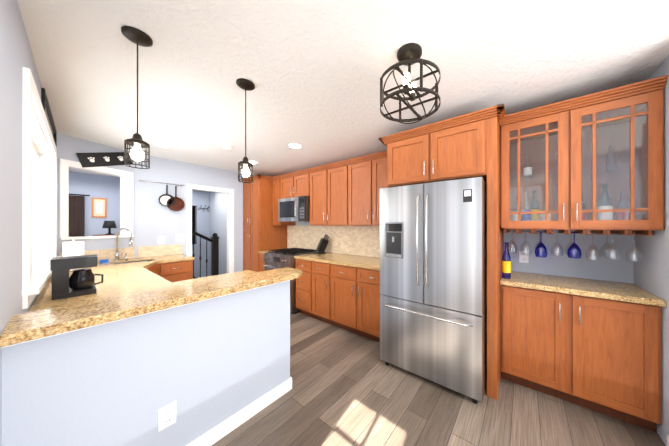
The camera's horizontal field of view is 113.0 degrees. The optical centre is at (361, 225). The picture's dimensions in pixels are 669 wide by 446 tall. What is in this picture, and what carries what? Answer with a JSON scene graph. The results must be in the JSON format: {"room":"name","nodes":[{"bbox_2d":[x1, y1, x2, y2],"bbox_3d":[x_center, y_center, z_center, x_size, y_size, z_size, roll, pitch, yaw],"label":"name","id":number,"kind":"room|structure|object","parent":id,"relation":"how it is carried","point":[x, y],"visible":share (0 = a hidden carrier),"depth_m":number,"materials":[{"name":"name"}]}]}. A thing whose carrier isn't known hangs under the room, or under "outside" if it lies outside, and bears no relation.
{"room":"kitchen","nodes":[
{"label":"kitchen","id":0,"kind":"room"},
{"bbox_2d":[0,0,51,445],"bbox_3d":[-0.519,0.168,0.079,7.821,2.440,0.383,0,0,36],"label":"wall","id":1,"kind":"structure","parent":0,"point":[16,55],"depth_m":0.95,"materials":[{"name":"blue paint"}]},
{"bbox_2d":[22,67,60,308],"bbox_3d":[-2.512,-0.191,1.684,1.961,1.240,0.247,0,0,36],"label":"window","id":2,"kind":"structure","parent":1,"relation":"in","point":[38,142],"depth_m":1.60,"materials":[{"name":"white paint"}]},
{"bbox_2d":[41,88,56,147],"bbox_3d":[-2.818,-0.900,1.994,1.200,0.220,0.052,0,0,36],"label":"picture frame","id":3,"kind":"object","parent":1,"relation":"attached to","point":[46,107],"visible":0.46,"depth_m":1.88,"materials":[{"name":"black plastic"}]},
{"bbox_2d":[69,172,119,235],"bbox_3d":[-6.191,0.170,3.759,0.120,2.440,3.160,0,0,36],"label":"wall","id":4,"kind":"structure","parent":0,"point":[98,186],"depth_m":4.58,"materials":[{"name":"paint"}]},
{"bbox_2d":[69,194,89,236],"bbox_3d":[-5.685,0.375,4.249,0.106,1.972,0.550,0,0,36],"label":"curtain","id":5,"kind":"object","parent":4,"relation":"hanging from","point":[76,215],"visible":0.27,"depth_m":4.31,"materials":[{"name":"black fabric"}]},
{"bbox_2d":[92,197,106,217],"bbox_3d":[-5.476,-0.364,4.599,0.025,0.410,0.200,0,0,36],"label":"framed picture","id":6,"kind":"object","parent":4,"relation":"attached to","point":[99,207],"visible":0.98,"depth_m":4.59,"materials":[{"name":"brown wood"}]},
{"bbox_2d":[57,133,134,260],"bbox_3d":[-3.437,0.170,2.839,0.120,2.440,0.804,0,0,12],"label":"wall","id":7,"kind":"structure","parent":0,"point":[69,147],"depth_m":2.73,"materials":[{"name":"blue paint"}]},
{"bbox_2d":[59,159,133,239],"bbox_3d":[-3.429,-0.295,2.855,0.170,0.930,0.679,0,0,12],"label":"trim","id":8,"kind":"structure","parent":7,"relation":"attached to","point":[126,198],"depth_m":2.81,"materials":[{"name":"white paint"}]},
{"bbox_2d":[76,152,131,167],"bbox_3d":[-3.338,-0.865,2.887,0.010,0.330,0.547,0,0,12],"label":"sign","id":9,"kind":"object","parent":7,"relation":"attached to","point":[98,159],"visible":0.88,"depth_m":2.84,"materials":[{"name":"black metal"}]},
{"bbox_2d":[59,244,181,261],"bbox_3d":[-3.201,0.394,3.071,0.299,0.158,1.191,0,0,36],"label":"tile backsplash","id":10,"kind":"structure","parent":7,"relation":"attached to","point":[143,251],"depth_m":3.22,"materials":[{"name":"tile"}]},
{"bbox_2d":[93,221,119,235],"bbox_3d":[-5.102,0.651,4.458,0.500,1.480,0.400,0,0,36],"label":"light","id":11,"kind":"object","parent":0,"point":[109,225],"visible":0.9,"depth_m":4.42,"materials":[{"name":"black metal"}]},
{"bbox_2d":[2,281,289,445],"bbox_3d":[-1.039,0.914,1.380,0.117,0.950,1.301,0,0,36],"label":"wall","id":12,"kind":"structure","parent":0,"point":[207,365],"depth_m":1.17,"materials":[{"name":"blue paint"}]},
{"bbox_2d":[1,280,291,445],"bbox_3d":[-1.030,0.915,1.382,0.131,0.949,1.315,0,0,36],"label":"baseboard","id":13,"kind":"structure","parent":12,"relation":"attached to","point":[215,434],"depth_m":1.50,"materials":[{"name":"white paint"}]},
{"bbox_2d":[0,267,302,346],"bbox_3d":[-1.003,0.418,1.440,0.310,0.042,1.401,0,0,36],"label":"bar","id":14,"kind":"object","parent":12,"relation":"on","point":[23,327],"visible":0.94,"depth_m":1.09,"materials":[{"name":"beige stone"}]},
{"bbox_2d":[158,401,175,431],"bbox_3d":[-1.076,1.059,1.221,0.009,0.118,0.075,0,0,36],"label":"outlet","id":15,"kind":"object","parent":12,"relation":"attached to","point":[166,415],"visible":1,"depth_m":1.22,"materials":[{"name":"white plastic"}]},
{"bbox_2d":[192,206,194,243],"bbox_3d":[-4.663,0.292,5.826,0.480,2.200,0.700,0,0,36],"label":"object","id":16,"kind":"structure","parent":0,"point":[193,218],"depth_m":6.09,"materials":[{"name":"black plastic"}]},
{"bbox_2d":[135,155,253,271],"bbox_3d":[-2.686,0.171,4.127,0.120,2.440,2.320,0,0,36],"label":"wall","id":17,"kind":"structure","parent":0,"point":[154,218],"depth_m":3.52,"materials":[{"name":"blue paint"}]},
{"bbox_2d":[158,236,163,243],"bbox_3d":[-3.120,0.230,3.429,0.009,0.118,0.075,0,0,36],"label":"outlet","id":18,"kind":"object","parent":17,"relation":"attached to","point":[160,238],"depth_m":3.42,"materials":[{"name":"white plastic"}]},
{"bbox_2d":[138,180,184,210],"bbox_3d":[-3.095,-0.447,3.426,0.050,0.442,0.544,0,0,36],"label":"pot rack","id":19,"kind":"object","parent":17,"relation":"attached to","point":[175,203],"visible":1,"depth_m":3.51,"materials":[{"name":"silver metal"}]},
{"bbox_2d":[186,184,233,272],"bbox_3d":[-2.754,0.348,4.021,0.136,2.085,0.747,0,0,36],"label":"trim","id":20,"kind":"structure","parent":17,"relation":"attached to","point":[230,226],"depth_m":4.16,"materials":[{"name":"white paint"}]},
{"bbox_2d":[192,244,207,278],"bbox_3d":[-3.521,0.891,4.309,0.080,1.000,0.880,0,0,36],"label":"wall","id":21,"kind":"structure","parent":0,"point":[197,261],"depth_m":4.51,"materials":[{"name":"grey paint"}]},
{"bbox_2d":[192,190,208,275],"bbox_3d":[-4.583,0.171,5.430,0.120,2.440,1.380,0,0,36],"label":"wall","id":22,"kind":"structure","parent":0,"point":[199,198],"depth_m":5.81,"materials":[{"name":"blue paint"}]},
{"bbox_2d":[209,192,226,275],"bbox_3d":[-3.251,0.171,5.397,2.300,2.440,0.150,0,0,36],"label":"wall","id":23,"kind":"structure","parent":0,"point":[211,222],"depth_m":5.61,"materials":[{"name":"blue paint"}]},
{"bbox_2d":[17,0,668,176],"bbox_3d":[-2.178,-1.091,1.938,12.700,0.080,8.000,0,0,36],"label":"ceiling","id":24,"kind":"structure","parent":0,"point":[313,71],"depth_m":1.44,"materials":[{"name":"white paint"}]},
{"bbox_2d":[121,25,152,168],"bbox_3d":[-1.241,-0.687,1.220,0.124,0.727,0.124,0,0,36],"label":"pendant light","id":25,"kind":"object","parent":24,"relation":"hanging from","point":[139,38],"visible":1,"depth_m":1.21,"materials":[{"name":"brown metal"}]},
{"bbox_2d":[153,143,169,147],"bbox_3d":[-2.613,-1.047,2.881,0.167,0.010,0.167,0,0,30],"label":"recessed light","id":26,"kind":"object","parent":24,"relation":"in","point":[157,144],"depth_m":2.89,"materials":[{"name":"white paint"}]},
{"bbox_2d":[222,144,232,149],"bbox_3d":[-1.783,-1.032,2.926,0.130,0.034,0.130,0,0,36],"label":"recessed light","id":27,"kind":"object","parent":24,"relation":"attached to","point":[227,147],"visible":1,"depth_m":2.89,"materials":[{"name":"white plastic"}]},
{"bbox_2d":[236,78,254,182],"bbox_3d":[-0.860,-0.687,1.635,0.124,0.727,0.124,0,0,36],"label":"pendant light","id":28,"kind":"object","parent":24,"relation":"hanging from","point":[245,84],"visible":1,"depth_m":1.62,"materials":[{"name":"brown metal"}]},
{"bbox_2d":[288,143,300,147],"bbox_3d":[-0.879,-1.047,2.905,0.167,0.010,0.167,0,0,30],"label":"recessed light","id":29,"kind":"object","parent":24,"relation":"in","point":[293,145],"depth_m":2.89,"materials":[{"name":"white paint"}]},
{"bbox_2d":[380,43,440,123],"bbox_3d":[0.292,-0.855,1.343,0.358,0.391,0.358,0,0,36],"label":"ceiling light","id":30,"kind":"object","parent":24,"relation":"attached to","point":[409,54],"visible":1,"depth_m":1.30,"materials":[{"name":"brown metal"}]},
{"bbox_2d":[212,312,665,445],"bbox_3d":[-2.178,1.419,1.936,12.700,0.060,8.000,0,0,36],"label":"floor","id":31,"kind":"structure","parent":0,"point":[349,388],"depth_m":1.63,"materials":[{"name":"brown wood"}]},
{"bbox_2d":[27,254,255,312],"bbox_3d":[-2.214,0.932,2.276,2.832,0.915,1.296,0,0,36],"label":"countertop","id":32,"kind":"structure","parent":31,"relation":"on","point":[157,273],"depth_m":2.00,"materials":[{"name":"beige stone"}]},
{"bbox_2d":[63,238,84,270],"bbox_3d":[-3.021,0.306,2.311,0.150,0.333,0.150,0,0,36],"label":"paper towel roll","id":33,"kind":"object","parent":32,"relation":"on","point":[74,248],"visible":0.6,"depth_m":2.27,"materials":[{"name":"white paper"}]},
{"bbox_2d":[50,254,102,299],"bbox_3d":[-1.953,0.345,1.519,0.186,0.255,0.223,0,0,36],"label":"coffee maker","id":34,"kind":"object","parent":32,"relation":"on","point":[79,282],"visible":1,"depth_m":1.47,"materials":[{"name":"black plastic"}]},
{"bbox_2d":[100,253,127,262],"bbox_3d":[-3.244,0.427,2.891,0.075,0.093,0.257,0,0,30],"label":"soap dispenser","id":35,"kind":"object","parent":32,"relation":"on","point":[107,260],"visible":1,"depth_m":2.82,"materials":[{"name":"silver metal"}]},
{"bbox_2d":[114,228,132,260],"bbox_3d":[-3.163,0.253,2.921,0.227,0.442,0.152,0,0,36],"label":"gooseneck faucet","id":36,"kind":"object","parent":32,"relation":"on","point":[117,254],"visible":1,"depth_m":2.92,"materials":[{"name":"silver metal"}]},
{"bbox_2d":[112,259,153,263],"bbox_3d":[-3.003,0.569,2.907,0.260,0.163,0.380,0,0,36],"label":"sink basin","id":37,"kind":"object","parent":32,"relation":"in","point":[132,261],"visible":0.06,"depth_m":2.98,"materials":[{"name":"metal"}]},
{"bbox_2d":[192,230,219,278],"bbox_3d":[-3.324,0.593,4.255,0.124,1.596,0.997,0,0,36],"label":"railing","id":38,"kind":"object","parent":31,"relation":"on","point":[214,240],"visible":0.33,"depth_m":4.55,"materials":[{"name":"black metal"}]},
{"bbox_2d":[243,174,287,271],"bbox_3d":[-1.949,0.232,4.465,0.657,2.317,0.656,0,0,36],"label":"pantry cabinet","id":39,"kind":"object","parent":31,"relation":"on","point":[261,232],"visible":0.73,"depth_m":4.22,"materials":[{"name":"brown wood"}]},
{"bbox_2d":[264,248,317,313],"bbox_3d":[-1.201,0.914,3.854,0.760,0.952,0.714,0,0,36],"label":"steel gas range","id":40,"kind":"object","parent":31,"relation":"on","point":[278,258],"visible":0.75,"depth_m":3.56,"materials":[{"name":"grey metal"}]},
{"bbox_2d":[258,226,379,341],"bbox_3d":[-0.622,0.699,3.484,2.736,1.383,0.656,0,0,36],"label":"base cabinet","id":41,"kind":"object","parent":31,"relation":"on","point":[338,283],"depth_m":3.09,"materials":[{"name":"brown wood"}]},
{"bbox_2d":[314,234,328,253],"bbox_3d":[-0.665,0.309,3.711,0.161,0.329,0.233,0,0,36],"label":"knife block","id":42,"kind":"object","parent":41,"relation":"on","point":[322,246],"visible":1,"depth_m":3.67,"materials":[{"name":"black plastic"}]},
{"bbox_2d":[380,177,486,403],"bbox_3d":[0.771,0.502,2.232,0.904,1.775,0.899,0,0,36],"label":"refrigerator","id":43,"kind":"object","parent":31,"relation":"on","point":[433,281],"visible":0.96,"depth_m":1.86,"materials":[{"name":"silver metal"}]},
{"bbox_2d":[378,104,505,399],"bbox_3d":[0.859,0.231,2.316,1.126,2.317,0.772,0,0,36],"label":"tall cabinet","id":44,"kind":"object","parent":31,"relation":"on","point":[464,146],"visible":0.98,"depth_m":1.87,"materials":[{"name":"brown wood"}]},
{"bbox_2d":[500,271,665,431],"bbox_3d":[1.704,0.932,1.847,0.884,0.915,0.522,0,0,36],"label":"bar cabinet","id":45,"kind":"object","parent":31,"relation":"on","point":[594,344],"visible":0.98,"depth_m":1.62,"materials":[{"name":"brown wood"}]},
{"bbox_2d":[502,242,510,278],"bbox_3d":[1.296,0.314,1.968,0.068,0.320,0.068,0,0,36],"label":"bottle","id":46,"kind":"object","parent":45,"relation":"on","point":[506,265],"visible":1,"depth_m":1.95,"materials":[{"name":"blue glass"}]},
{"bbox_2d":[271,179,633,283],"bbox_3d":[0.087,0.170,3.446,5.390,2.440,0.120,0,0,36],"label":"wall","id":47,"kind":"structure","parent":0,"point":[621,269],"depth_m":2.00,"materials":[{"name":"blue paint"}]},
{"bbox_2d":[272,178,279,201],"bbox_3d":[-1.500,-0.690,4.324,0.330,0.411,0.350,0,0,36],"label":"upper cabinet","id":48,"kind":"object","parent":47,"relation":"attached to","point":[276,181],"depth_m":4.21,"materials":[{"name":"brown wood"}]},
{"bbox_2d":[273,202,295,224],"bbox_3d":[-1.528,-0.239,4.344,0.260,0.490,0.350,0,0,36],"label":"upper cabinet","id":49,"kind":"object","parent":47,"relation":"attached to","point":[275,204],"depth_m":4.23,"materials":[{"name":"brown wood"}]},
{"bbox_2d":[280,170,307,198],"bbox_3d":[-1.093,-0.690,4.023,0.823,0.411,0.350,0,0,36],"label":"upper cabinet","id":50,"kind":"object","parent":47,"relation":"attached to","point":[291,185],"depth_m":3.87,"materials":[{"name":"brown wood"}]},
{"bbox_2d":[278,196,309,221],"bbox_3d":[-1.114,-0.272,3.966,0.776,0.416,0.465,0,0,36],"label":"microwave","id":51,"kind":"object","parent":50,"relation":"attached to","point":[295,209],"visible":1,"depth_m":3.77,"materials":[{"name":"silver metal"}]},
{"bbox_2d":[308,162,343,225],"bbox_3d":[-0.397,-0.445,3.509,0.896,0.901,0.350,0,0,36],"label":"upper cabinet","id":52,"kind":"object","parent":47,"relation":"attached to","point":[325,183],"depth_m":3.40,"materials":[{"name":"brown wood"}]},
{"bbox_2d":[344,154,387,225],"bbox_3d":[0.211,-0.445,3.059,0.896,0.901,0.350,0,0,36],"label":"upper cabinet","id":53,"kind":"object","parent":47,"relation":"attached to","point":[344,193],"depth_m":2.98,"materials":[{"name":"brown wood"}]},
{"bbox_2d":[519,251,528,262],"bbox_3d":[1.636,0.320,2.219,0.075,0.118,0.009,0,0,36],"label":"outlet","id":54,"kind":"object","parent":47,"relation":"attached to","point":[524,258],"visible":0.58,"depth_m":2.22,"materials":[{"name":"white plastic"}]},
{"bbox_2d":[500,75,667,235],"bbox_3d":[1.695,-0.429,1.835,0.884,0.998,0.554,0,0,36],"label":"bar cabinet","id":55,"kind":"object","parent":47,"relation":"attached to","point":[564,146],"visible":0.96,"depth_m":1.67,"materials":[{"name":"brown wood"}]},
{"bbox_2d":[507,231,517,252],"bbox_3d":[1.390,0.156,2.035,0.086,0.200,0.084,0,0,36],"label":"glass","id":56,"kind":"object","parent":55,"relation":"hanging from","point":[512,242],"depth_m":2.06,"materials":[{"name":"clear glass"}]},
{"bbox_2d":[520,231,531,254],"bbox_3d":[1.473,0.161,1.974,0.086,0.210,0.084,0,0,36],"label":"glass","id":57,"kind":"object","parent":55,"relation":"hanging from","point":[521,231],"depth_m":1.97,"materials":[{"name":"clear glass"}]},
{"bbox_2d":[524,155,531,179],"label":"bottle","id":58,"kind":"object","parent":55,"relation":"in","point":[528,171],"depth_m":2.01,"materials":[{"name":"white glass"}]},
{"bbox_2d":[534,231,546,257],"bbox_3d":[1.558,0.166,1.911,0.086,0.220,0.084,0,0,36],"label":"glass","id":59,"kind":"object","parent":55,"relation":"hanging from","point":[541,250],"depth_m":1.89,"materials":[{"name":"blue glass"}]},
{"bbox_2d":[552,232,566,255],"bbox_3d":[1.642,0.156,1.849,0.086,0.200,0.084,0,0,36],"label":"glass","id":60,"kind":"object","parent":55,"relation":"hanging from","point":[558,247],"depth_m":1.85,"materials":[{"name":"clear glass"}]},
{"bbox_2d":[567,232,581,258],"bbox_3d":[1.727,0.161,1.786,0.086,0.210,0.084,0,0,36],"label":"glass","id":61,"kind":"object","parent":55,"relation":"hanging from","point":[574,250],"depth_m":1.77,"materials":[{"name":"blue glass"}]},
{"bbox_2d":[582,193,586,219],"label":"bottle","id":62,"kind":"object","parent":55,"relation":"in","point":[583,207],"depth_m":1.81,"materials":[{"name":"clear glass"}]},
{"bbox_2d":[586,232,604,260],"bbox_3d":[1.811,0.166,1.724,0.086,0.220,0.084,0,0,36],"label":"glass","id":63,"kind":"object","parent":55,"relation":"hanging from","point":[595,247],"depth_m":1.73,"materials":[{"name":"clear glass"}]},
{"bbox_2d":[605,232,625,259],"bbox_3d":[1.896,0.156,1.661,0.086,0.200,0.084,0,0,36],"label":"glass","id":64,"kind":"object","parent":55,"relation":"hanging from","point":[609,250],"depth_m":1.68,"materials":[{"name":"clear glass"}]},
{"bbox_2d":[626,233,642,262],"bbox_3d":[1.980,0.161,1.599,0.086,0.210,0.084,0,0,36],"label":"glass","id":65,"kind":"object","parent":55,"relation":"hanging from","point":[634,259],"depth_m":1.60,"materials":[{"name":"clear glass"}]},
{"bbox_2d":[634,55,668,445],"bbox_3d":[3.120,0.169,0.719,2.730,2.440,0.900,0,0,36],"label":"wall","id":66,"kind":"structure","parent":0,"point":[651,272],"depth_m":1.41,"materials":[{"name":"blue paint"}]}
]}

